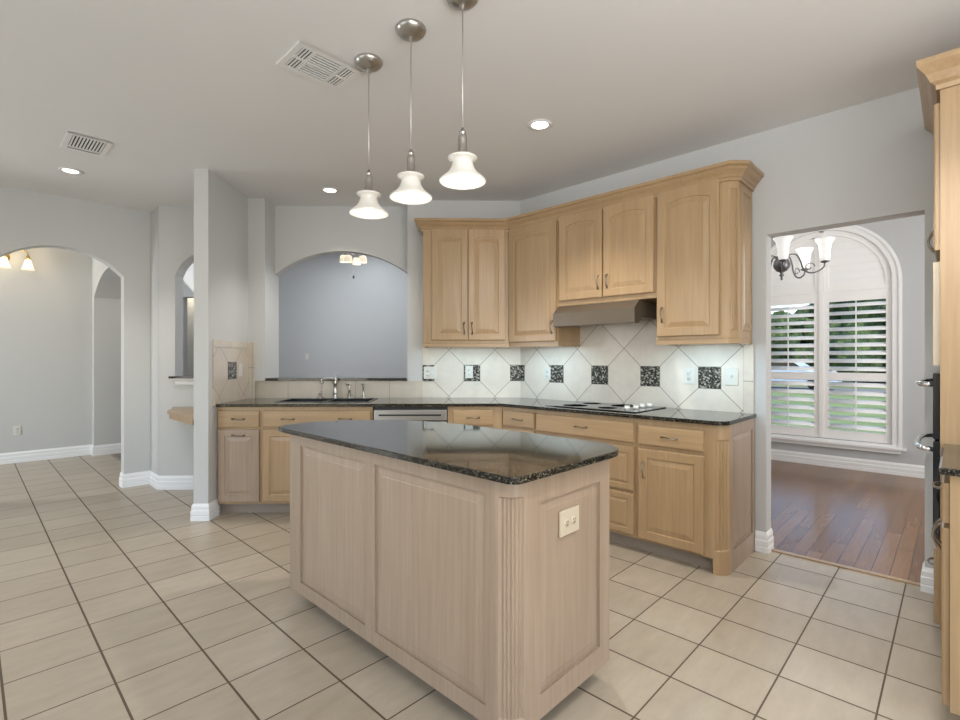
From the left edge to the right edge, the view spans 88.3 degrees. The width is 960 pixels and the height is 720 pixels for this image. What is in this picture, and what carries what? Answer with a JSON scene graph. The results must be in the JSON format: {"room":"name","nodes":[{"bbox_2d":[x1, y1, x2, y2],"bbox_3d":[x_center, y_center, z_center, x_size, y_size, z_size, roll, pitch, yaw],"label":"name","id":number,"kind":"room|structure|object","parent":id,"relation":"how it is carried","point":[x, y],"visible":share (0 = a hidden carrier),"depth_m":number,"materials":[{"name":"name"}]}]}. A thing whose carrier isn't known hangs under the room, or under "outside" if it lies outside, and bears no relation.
{"room":"kitchen","nodes":[
{"label":"kitchen","id":0,"kind":"room"},
{"bbox_2d":[0,248,91,452],"bbox_3d":[-6.689,-0.116,5.192,0.120,2.785,5.000,0,0,44],"label":"wall","id":1,"kind":"structure","parent":0,"point":[46,311],"depth_m":6.30,"materials":[{"name":"paint"}]},
{"bbox_2d":[13,425,20,434],"bbox_3d":[-5.718,0.876,6.104,0.010,0.116,0.072,0,0,44],"label":"power outlet","id":2,"kind":"object","parent":1,"relation":"attached to","point":[16,429],"visible":1,"depth_m":6.11,"materials":[{"name":"grey plastic"}]},
{"bbox_2d":[0,250,34,270],"bbox_3d":[-5.735,-1.224,5.954,0.198,0.246,0.566,0,0,44],"label":"wall sconce","id":3,"kind":"object","parent":1,"relation":"attached to","point":[27,265],"visible":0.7,"depth_m":6.04,"materials":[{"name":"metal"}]},
{"bbox_2d":[0,443,120,464],"bbox_3d":[-6.485,1.210,5.204,0.157,0.134,4.700,0,0,44],"label":"baseboard","id":4,"kind":"structure","parent":1,"relation":"attached to","point":[63,452],"depth_m":6.38,"materials":[{"name":"white wood"}]},
{"bbox_2d":[0,185,149,473],"bbox_3d":[-5.032,-0.116,3.478,0.135,2.785,4.830,0,0,44],"label":"wall","id":5,"kind":"structure","parent":0,"point":[118,238],"depth_m":4.92,"materials":[{"name":"paint"}]},
{"bbox_2d":[119,471,193,489],"bbox_3d":[-3.640,1.210,4.622,2.665,0.134,0.720,0,0,-25],"label":"baseboard","id":6,"kind":"structure","parent":5,"relation":"attached to","point":[158,482],"depth_m":4.86,"materials":[{"name":"white wood"}]},
{"bbox_2d":[92,258,120,445],"bbox_3d":[-4.249,-0.116,6.015,2.255,2.785,0.430,0,0,44],"label":"wall","id":7,"kind":"structure","parent":0,"point":[106,284],"depth_m":6.62,"materials":[{"name":"paint"}]},
{"bbox_2d":[113,453,120,459],"bbox_3d":[-1.954,1.277,7.824,7.130,0.001,5.840,0,0,44],"label":"floor","id":8,"kind":"structure","parent":0,"point":[118,455],"depth_m":6.57,"materials":[{"name":"beige tile"}]},
{"bbox_2d":[150,206,158,474],"bbox_3d":[-3.240,-0.116,5.022,0.345,2.785,0.120,0,0,44],"label":"wall","id":9,"kind":"structure","parent":0,"point":[154,215],"depth_m":4.97,"materials":[{"name":"paint"}]},
{"bbox_2d":[183,263,193,375],"bbox_3d":[-3.697,-0.433,6.697,1.460,3.420,0.530,0,0,-1],"label":"wall","id":10,"kind":"structure","parent":0,"point":[188,280],"depth_m":6.53,"materials":[{"name":"paint"}]},
{"bbox_2d":[194,169,247,513],"bbox_3d":[-2.221,-0.116,4.439,0.115,2.785,1.040,0,0,-1],"label":"wall","id":11,"kind":"structure","parent":0,"point":[220,210],"depth_m":3.98,"materials":[{"name":"paint"}]},
{"bbox_2d":[167,407,193,424],"bbox_3d":[-2.649,0.501,4.429,0.730,0.070,0.864,0,0,-1],"label":"desk","id":12,"kind":"object","parent":11,"relation":"attached to","point":[181,414],"visible":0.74,"depth_m":4.34,"materials":[{"name":"brown wood"}]},
{"bbox_2d":[190,499,218,520],"bbox_3d":[-2.220,1.210,4.386,0.149,0.134,0.967,0,0,-1],"label":"baseboard","id":13,"kind":"structure","parent":11,"relation":"attached to","point":[208,511],"depth_m":3.91,"materials":[{"name":"white wood"}]},
{"bbox_2d":[212,340,248,405],"bbox_3d":[-2.154,0.109,4.300,0.014,0.535,0.640,0,0,-1],"label":"backsplash wing","id":14,"kind":"structure","parent":11,"relation":"attached to","point":[227,386],"depth_m":4.24,"materials":[{"name":"tile"}]},
{"bbox_2d":[238,364,242,376],"bbox_3d":[-2.147,0.097,4.435,0.010,0.116,0.072,0,0,-1],"label":"light switch","id":15,"kind":"object","parent":14,"relation":"attached to","point":[240,366],"visible":1,"depth_m":4.42,"materials":[{"name":"grey plastic"}]},
{"bbox_2d":[248,198,278,380],"bbox_3d":[-2.093,-0.653,4.791,0.155,1.710,0.340,0,0,-1],"label":"wall pier","id":16,"kind":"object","parent":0,"point":[263,284],"visible":0.8,"depth_m":4.62,"materials":[{"name":"paint"}]},
{"bbox_2d":[248,342,254,397],"bbox_3d":[-2.135,0.109,4.616,0.060,0.535,0.010,0,0,-1],"label":"backsplash","id":17,"kind":"object","parent":16,"relation":"attached to","point":[251,348],"visible":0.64,"depth_m":4.61,"materials":[{"name":"tile"}]},
{"bbox_2d":[159,206,406,475],"bbox_3d":[-1.923,-0.116,4.940,2.460,2.785,0.160,0,0,-1],"label":"wall","id":18,"kind":"structure","parent":0,"point":[176,223],"depth_m":4.86,"materials":[{"name":"paint"}]},
{"bbox_2d":[169,376,193,384],"bbox_3d":[-2.678,0.206,4.920,0.700,0.084,0.220,0,0,-1],"label":"sill","id":19,"kind":"structure","parent":18,"relation":"attached to","point":[179,380],"depth_m":4.83,"materials":[{"name":"white wood"}]},
{"bbox_2d":[279,253,406,376],"bbox_3d":[-2.633,-0.433,9.712,5.500,3.420,0.120,0,0,-1],"label":"wall","id":20,"kind":"structure","parent":0,"point":[347,326],"depth_m":9.65,"materials":[{"name":"paint"}]},
{"bbox_2d":[407,200,520,380],"bbox_3d":[-0.143,-0.116,4.848,1.096,2.785,0.300,0,0,-1],"label":"wall","id":21,"kind":"structure","parent":0,"point":[435,208],"depth_m":4.69,"materials":[{"name":"paint"}]},
{"bbox_2d":[423,229,508,347],"bbox_3d":[-0.064,-0.638,4.506,0.884,1.060,0.380,0,0,-1],"label":"upper cabinet","id":22,"kind":"object","parent":21,"relation":"attached to","point":[466,271],"visible":0.99,"depth_m":4.35,"materials":[{"name":"brown wood"}]},
{"bbox_2d":[423,347,519,397],"bbox_3d":[-0.076,0.127,4.692,0.934,0.500,0.014,0,0,-1],"label":"backsplash","id":23,"kind":"structure","parent":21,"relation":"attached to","point":[496,370],"depth_m":4.69,"materials":[{"name":"tile"}]},
{"bbox_2d":[424,367,435,378],"bbox_3d":[-0.473,0.127,4.672,0.118,0.116,0.018,0,0,-1],"label":"double outlet","id":24,"kind":"object","parent":23,"relation":"attached to","point":[429,372],"visible":1,"depth_m":4.67,"materials":[{"name":"grey plastic"}]},
{"bbox_2d":[465,366,472,377],"bbox_3d":[-0.103,0.119,4.679,0.072,0.116,0.010,0,0,-1],"label":"power outlet","id":25,"kind":"object","parent":23,"relation":"attached to","point":[468,369],"visible":1,"depth_m":4.68,"materials":[{"name":"grey plastic"}]},
{"bbox_2d":[0,0,959,212],"bbox_3d":[-1.734,-1.558,1.948,12.000,0.100,7.200,0,0,44],"label":"ceiling","id":26,"kind":"structure","parent":0,"point":[177,88],"depth_m":2.71,"materials":[{"name":"paint"}]},
{"bbox_2d":[58,167,82,174],"bbox_3d":[-3.270,-1.504,3.949,0.158,0.008,0.158,0,0,44],"label":"recessed light","id":27,"kind":"object","parent":26,"relation":"in","point":[63,169],"visible":1,"depth_m":3.94,"materials":[{"name":"white"}]},
{"bbox_2d":[61,131,112,157],"bbox_3d":[-2.764,-1.504,3.474,0.345,0.008,0.245,0,0,44],"label":"ceiling vent","id":28,"kind":"object","parent":26,"relation":"in","point":[72,141],"visible":1,"depth_m":3.47,"materials":[{"name":"white metal"}]},
{"bbox_2d":[67,135,105,153],"bbox_3d":[-2.753,-1.504,3.463,0.255,0.006,0.185,0,0,44],"label":"grille","id":29,"kind":"object","parent":28,"relation":"attached to","point":[92,145],"depth_m":3.45,"materials":[{"name":"white metal"}]},
{"bbox_2d":[276,41,362,90],"bbox_3d":[-0.826,-1.504,2.552,0.260,0.008,0.345,0,0,44],"label":"ceiling vent","id":30,"kind":"object","parent":26,"relation":"in","point":[307,61],"visible":1,"depth_m":2.54,"materials":[{"name":"white metal"}]},
{"bbox_2d":[285,48,352,85],"bbox_3d":[-0.826,-1.504,2.552,0.200,0.008,0.285,0,0,44],"label":"grille","id":31,"kind":"object","parent":30,"relation":"attached to","point":[310,63],"depth_m":2.54,"materials":[{"name":"white metal"}]},
{"bbox_2d":[321,187,338,193],"bbox_3d":[-1.335,-1.504,4.403,0.158,0.008,0.158,0,0,44],"label":"recessed light","id":32,"kind":"object","parent":26,"relation":"in","point":[325,189],"visible":1,"depth_m":4.40,"materials":[{"name":"white"}]},
{"bbox_2d":[349,53,387,218],"bbox_3d":[-0.562,-1.119,2.499,0.194,0.780,0.194,0,0,44],"label":"pendant light","id":33,"kind":"object","parent":26,"relation":"hanging from","point":[368,207],"visible":1,"depth_m":2.48,"materials":[{"name":"white glass"}]},
{"bbox_2d":[364,169,373,190],"bbox_3d":[-0.562,-0.897,2.499,0.072,0.126,0.072,0,0,44],"label":"socket","id":34,"kind":"object","parent":33,"relation":"attached to","point":[368,178],"depth_m":2.48,"materials":[{"name":"silver metal"}]},
{"bbox_2d":[389,18,431,204],"bbox_3d":[-0.315,-1.119,2.254,0.194,0.780,0.194,0,0,44],"label":"pendant light","id":35,"kind":"object","parent":26,"relation":"hanging from","point":[410,191],"visible":1,"depth_m":2.24,"materials":[{"name":"white glass"}]},
{"bbox_2d":[406,149,415,171],"bbox_3d":[-0.315,-0.897,2.254,0.072,0.126,0.072,0,0,44],"label":"socket","id":36,"kind":"object","parent":35,"relation":"attached to","point":[410,158],"depth_m":2.24,"materials":[{"name":"silver metal"}]},
{"bbox_2d":[439,0,485,189],"bbox_3d":[-0.072,-1.119,2.047,0.194,0.780,0.194,0,0,44],"label":"pendant light","id":37,"kind":"object","parent":26,"relation":"hanging from","point":[462,175],"visible":1,"depth_m":2.04,"materials":[{"name":"white glass"}]},
{"bbox_2d":[457,127,467,151],"bbox_3d":[-0.072,-0.897,2.047,0.072,0.126,0.072,0,0,44],"label":"socket","id":38,"kind":"object","parent":37,"relation":"attached to","point":[462,139],"depth_m":2.03,"materials":[{"name":"silver metal"}]},
{"bbox_2d":[528,119,551,130],"bbox_3d":[0.385,-1.504,3.175,0.158,0.008,0.158,0,0,44],"label":"recessed light","id":39,"kind":"object","parent":26,"relation":"in","point":[538,124],"visible":1,"depth_m":3.17,"materials":[{"name":"white"}]},
{"bbox_2d":[0,454,959,719],"bbox_3d":[-1.762,1.276,1.919,12.000,0.001,7.120,0,0,44],"label":"floor","id":40,"kind":"structure","parent":0,"point":[116,604],"depth_m":2.29,"materials":[{"name":"tile"}]},
{"bbox_2d":[217,407,264,512],"bbox_3d":[-1.976,0.833,4.323,0.362,0.888,0.657,0,0,-1],"label":"base cabinet","id":41,"kind":"object","parent":40,"relation":"on","point":[239,429],"visible":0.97,"depth_m":4.03,"materials":[{"name":"brown wood"}]},
{"bbox_2d":[262,407,373,512],"bbox_3d":[-1.341,0.833,4.335,0.905,0.888,0.657,0,0,-1],"label":"base cabinet","id":42,"kind":"object","parent":40,"relation":"on","point":[275,443],"visible":0.44,"depth_m":4.04,"materials":[{"name":"brown wood"}]},
{"bbox_2d":[374,407,447,422],"bbox_3d":[-0.577,0.834,4.364,0.608,0.886,0.628,0,0,-1],"label":"dishwasher","id":43,"kind":"object","parent":40,"relation":"on","point":[432,414],"visible":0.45,"depth_m":4.05,"materials":[{"name":"silver metal"}]},
{"bbox_2d":[290,434,608,719],"bbox_3d":[-0.240,0.832,2.293,1.542,0.889,0.600,0,0,44],"label":"kitchen island","id":44,"kind":"object","parent":40,"relation":"on","point":[494,595],"visible":0.96,"depth_m":1.81,"materials":[{"name":"brown wood"}]},
{"bbox_2d":[278,420,618,484],"bbox_3d":[-0.250,0.374,2.382,1.735,0.024,0.775,0,0,44],"label":"island countertop","id":45,"kind":"structure","parent":44,"relation":"on","point":[503,456],"depth_m":2.06,"materials":[{"name":"black stone"}]},
{"bbox_2d":[559,505,578,537],"bbox_3d":[0.320,0.580,1.774,0.008,0.090,0.120,0,0,44],"label":"outlet plate","id":46,"kind":"object","parent":44,"relation":"attached to","point":[568,514],"depth_m":1.77,"materials":[{"name":"beige plastic"}]},
{"bbox_2d":[448,406,502,428],"bbox_3d":[0.058,0.833,4.362,0.659,0.888,0.657,0,0,-1],"label":"base cabinet","id":47,"kind":"object","parent":40,"relation":"on","point":[490,417],"visible":0.25,"depth_m":4.07,"materials":[{"name":"brown wood"}]},
{"bbox_2d":[216,398,755,425],"bbox_3d":[-0.112,0.374,4.112,4.219,0.024,1.415,0,0,18],"label":"countertop","id":48,"kind":"structure","parent":47,"relation":"on","point":[720,418],"depth_m":4.03,"materials":[{"name":"black stone"}]},
{"bbox_2d":[276,398,377,401],"bbox_3d":[-1.337,0.463,4.364,0.800,0.208,0.367,0,0,-1],"label":"sink","id":49,"kind":"object","parent":48,"relation":"in","point":[290,399],"visible":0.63,"depth_m":4.52,"materials":[{"name":"black"}]},
{"bbox_2d":[281,399,372,401],"bbox_3d":[-1.337,0.465,4.366,0.762,0.203,0.332,0,0,-1],"label":"basin","id":50,"kind":"object","parent":49,"relation":"in","point":[287,400],"depth_m":4.52,"materials":[{"name":"black"}]},
{"bbox_2d":[320,373,338,397],"bbox_3d":[-1.388,0.244,4.543,0.060,0.237,0.212,0,0,37],"label":"faucet","id":51,"kind":"object","parent":48,"relation":"on","point":[335,393],"visible":0.93,"depth_m":4.58,"materials":[{"name":"silver metal"}]},
{"bbox_2d":[346,383,351,397],"bbox_3d":[-1.217,0.291,4.597,0.054,0.143,0.061,0,0,-1],"label":"sprayer","id":52,"kind":"object","parent":48,"relation":"on","point":[348,384],"visible":0.86,"depth_m":4.59,"materials":[{"name":"silver metal"}]},
{"bbox_2d":[361,383,365,397],"bbox_3d":[-1.085,0.292,4.596,0.044,0.140,0.064,0,0,-1],"label":"tap","id":53,"kind":"object","parent":48,"relation":"on","point":[363,386],"visible":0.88,"depth_m":4.60,"materials":[{"name":"silver metal"}]},
{"bbox_2d":[545,401,665,412],"bbox_3d":[0.949,0.344,3.779,0.755,0.036,0.490,0,0,44],"label":"cooktop","id":54,"kind":"object","parent":48,"relation":"in","point":[578,404],"visible":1,"depth_m":3.69,"materials":[{"name":"black glass"}]},
{"bbox_2d":[503,407,536,433],"bbox_3d":[0.394,0.833,4.251,0.626,0.888,0.627,0,0,44],"label":"base cabinet","id":55,"kind":"object","parent":40,"relation":"on","point":[514,419],"visible":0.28,"depth_m":3.94,"materials":[{"name":"brown wood"}]},
{"bbox_2d":[536,410,640,548],"bbox_3d":[0.917,0.833,3.747,0.825,0.888,0.627,0,0,44],"label":"base cabinet","id":56,"kind":"object","parent":40,"relation":"on","point":[620,432],"visible":0.4,"depth_m":3.37,"materials":[{"name":"brown wood"}]},
{"bbox_2d":[636,418,754,575],"bbox_3d":[1.416,0.833,3.266,0.559,0.888,0.627,0,0,44],"label":"base cabinet","id":57,"kind":"object","parent":40,"relation":"on","point":[695,483],"visible":0.99,"depth_m":3.06,"materials":[{"name":"brown wood"}]},
{"bbox_2d":[771,548,920,586],"bbox_3d":[2.221,1.272,3.047,0.778,0.008,0.040,0,0,44],"label":"trim","id":58,"kind":"structure","parent":40,"relation":"on","point":[773,549],"depth_m":3.01,"materials":[{"name":"brown wood"}]},
{"bbox_2d":[916,47,959,630],"bbox_3d":[2.411,-0.009,2.197,0.675,2.570,0.800,0,0,44],"label":"tall cabinet","id":59,"kind":"object","parent":40,"relation":"on","point":[938,75],"visible":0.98,"depth_m":2.13,"materials":[{"name":"brown wood"}]},
{"bbox_2d":[914,371,939,539],"bbox_3d":[2.410,0.428,2.250,0.648,0.747,0.667,0,0,44],"label":"double oven","id":60,"kind":"object","parent":59,"relation":"in","point":[934,382],"visible":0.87,"depth_m":2.18,"materials":[{"name":"black metal"}]},
{"bbox_2d":[933,262,939,364],"bbox_3d":[2.401,-0.205,2.259,0.476,0.472,0.671,0,0,44],"label":"microwave","id":61,"kind":"object","parent":59,"relation":"in","point":[936,265],"visible":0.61,"depth_m":2.17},
{"bbox_2d":[931,475,959,715],"bbox_3d":[1.989,0.833,1.707,0.634,0.888,0.638,0,0,44],"label":"base cabinet","id":62,"kind":"object","parent":40,"relation":"on","point":[949,521],"visible":0.98,"depth_m":1.66,"materials":[{"name":"brown wood"}]},
{"bbox_2d":[939,444,959,476],"bbox_3d":[1.988,0.374,1.688,0.607,0.024,0.666,0,0,44],"label":"countertop","id":63,"kind":"structure","parent":62,"relation":"on","point":[949,465],"depth_m":1.77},
{"bbox_2d":[521,87,939,568],"bbox_3d":[2.719,-0.324,2.546,6.415,3.200,0.120,0,0,44],"label":"wall","id":64,"kind":"structure","parent":0,"point":[871,161],"depth_m":3.06,"materials":[{"name":"paint"}]},
{"bbox_2d":[509,218,579,346],"bbox_3d":[0.496,-0.638,4.334,0.648,1.060,0.380,0,0,44],"label":"upper cabinet","id":65,"kind":"object","parent":64,"relation":"attached to","point":[533,248],"visible":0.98,"depth_m":4.16,"materials":[{"name":"brown wood"}]},
{"bbox_2d":[558,195,656,306],"bbox_3d":[1.026,-0.798,3.824,0.822,0.740,0.380,0,0,44],"label":"upper cabinet","id":66,"kind":"object","parent":64,"relation":"attached to","point":[609,254],"visible":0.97,"depth_m":3.67,"materials":[{"name":"brown wood"}]},
{"bbox_2d":[553,300,656,326],"bbox_3d":[0.971,-0.343,3.853,0.697,0.168,0.397,0,0,44],"label":"range hood","id":67,"kind":"object","parent":66,"relation":"attached to","point":[631,311],"visible":0.85,"depth_m":3.67,"materials":[{"name":"brown metal"}]},
{"bbox_2d":[520,320,753,413],"bbox_3d":[1.109,-0.043,4.004,2.007,0.840,0.014,0,0,44],"label":"backsplash","id":68,"kind":"structure","parent":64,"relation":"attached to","point":[613,363],"depth_m":3.87,"materials":[{"name":"tile"}]},
{"bbox_2d":[544,367,550,379],"bbox_3d":[0.608,0.127,4.473,0.072,0.116,0.010,0,0,44],"label":"power outlet","id":69,"kind":"object","parent":68,"relation":"attached to","point":[547,370],"visible":1,"depth_m":4.47,"materials":[{"name":"grey plastic"}]},
{"bbox_2d":[683,368,694,383],"bbox_3d":[1.519,0.119,3.596,0.085,0.116,0.010,0,0,44],"label":"power outlet","id":70,"kind":"object","parent":68,"relation":"attached to","point":[688,373],"visible":1,"depth_m":3.59,"materials":[{"name":"grey plastic"}]},
{"bbox_2d":[725,368,737,384],"bbox_3d":[1.724,0.119,3.393,0.085,0.116,0.018,0,0,44],"label":"light switch","id":71,"kind":"object","parent":68,"relation":"attached to","point":[731,374],"visible":1,"depth_m":3.39,"materials":[{"name":"grey plastic"}]},
{"bbox_2d":[657,179,751,345],"bbox_3d":[1.511,-0.635,3.357,0.522,1.067,0.380,0,0,44],"label":"upper cabinet","id":72,"kind":"object","parent":64,"relation":"attached to","point":[704,230],"visible":0.98,"depth_m":3.22,"materials":[{"name":"brown wood"}]},
{"bbox_2d":[414,160,763,235],"bbox_3d":[0.596,-1.176,3.887,2.838,0.103,0.496,0,0,31],"label":"crown molding","id":73,"kind":"structure","parent":72,"relation":"attached to","point":[746,172],"depth_m":3.61,"materials":[{"name":"brown wood"}]},
{"bbox_2d":[755,528,933,593],"bbox_3d":[2.207,1.210,3.027,0.910,0.134,0.137,0,0,44],"label":"baseboard","id":74,"kind":"structure","parent":64,"relation":"attached to","point":[764,541],"depth_m":3.25,"materials":[{"name":"white wood"}]},
{"bbox_2d":[771,460,924,582],"bbox_3d":[3.318,1.276,4.454,4.600,0.001,3.580,0,0,44],"label":"floor","id":75,"kind":"structure","parent":0,"point":[869,521],"depth_m":4.02,"materials":[{"name":"brown wood"}]},
{"bbox_2d":[771,215,924,465],"bbox_3d":[4.490,-0.324,5.672,4.600,3.200,0.140,0,0,44],"label":"wall","id":76,"kind":"structure","parent":0,"point":[906,236],"depth_m":5.39,"materials":[{"name":"paint"}]},
{"bbox_2d":[771,293,818,436],"bbox_3d":[3.872,0.071,6.197,0.634,1.740,0.095,0,0,44],"label":"plantation shutter","id":77,"kind":"object","parent":76,"relation":"attached to","point":[806,298],"visible":0.68,"depth_m":6.14,"materials":[{"name":"white wood"}]},
{"bbox_2d":[771,232,819,296],"bbox_3d":[3.878,-1.174,6.208,0.642,0.747,0.031,0,0,44],"label":"shutter","id":78,"kind":"object","parent":76,"relation":"attached to","point":[790,285],"visible":0.48,"depth_m":6.13,"materials":[{"name":"white"}]},
{"bbox_2d":[771,225,906,453],"bbox_3d":[4.129,-0.293,5.974,1.560,2.670,0.195,0,0,44],"label":"window","id":79,"kind":"structure","parent":76,"relation":"attached to","point":[896,447],"depth_m":5.83,"materials":[{"name":"white wood"}]},
{"bbox_2d":[771,449,924,478],"bbox_3d":[4.436,1.210,5.615,4.400,0.134,0.017,0,0,44],"label":"baseboard","id":80,"kind":"structure","parent":76,"relation":"attached to","point":[909,470],"depth_m":5.73,"materials":[{"name":"white wood"}]},
{"bbox_2d":[824,288,891,443],"bbox_3d":[4.361,0.071,5.726,0.634,1.740,0.095,0,0,44],"label":"plantation shutter","id":81,"kind":"object","parent":76,"relation":"attached to","point":[883,293],"visible":1,"depth_m":5.70,"materials":[{"name":"white wood"}]},
{"bbox_2d":[824,230,891,292],"bbox_3d":[4.372,-1.174,5.732,0.642,0.747,0.031,0,0,44],"label":"shutter","id":82,"kind":"object","parent":76,"relation":"attached to","point":[855,262],"visible":0.96,"depth_m":5.75,"materials":[{"name":"white"}]},
{"bbox_3d":[3.346,-1.923,4.483,4.600,0.100,3.500,0,0,44],"label":"ceiling","id":83,"kind":"structure","parent":0,"visible":0},
{"bbox_2d":[771,235,835,279],"bbox_3d":[3.003,-1.329,4.873,0.827,1.090,0.848,0,0,44],"label":"chandelier","id":84,"kind":"object","parent":83,"relation":"hanging from","point":[781,264],"visible":0.56,"depth_m":4.63,"materials":[{"name":"white glass"}]},
{"bbox_3d":[-2.115,-2.173,7.729,7.230,0.100,6.400,0,0,44],"label":"ceiling","id":85,"kind":"structure","parent":0,"visible":0},
{"bbox_2d":[340,253,366,278],"bbox_3d":[-1.790,-1.631,7.019,1.274,0.985,1.217,0,0,-1],"label":"ceiling fan","id":86,"kind":"object","parent":85,"relation":"hanging from","point":[344,258],"visible":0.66,"depth_m":6.93,"materials":[{"name":"white glass"}]},
{"bbox_3d":[-1.431,0.739,4.824,1.480,1.075,0.300,0,0,-1],"label":"wall","id":87,"kind":"structure","parent":0,"visible":0},
{"bbox_2d":[265,377,406,380],"bbox_3d":[-1.366,0.188,4.828,1.350,0.026,0.375,0,0,-1],"label":"granite ledge","id":88,"kind":"object","parent":87,"relation":"on","point":[272,378],"visible":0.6,"depth_m":4.64,"materials":[{"name":"black stone"}]},
{"bbox_2d":[255,381,422,397],"bbox_3d":[-1.355,0.289,4.670,1.623,0.175,0.010,0,0,-1],"label":"backsplash","id":89,"kind":"structure","parent":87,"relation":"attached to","point":[263,389],"depth_m":4.67,"materials":[{"name":"tile"}]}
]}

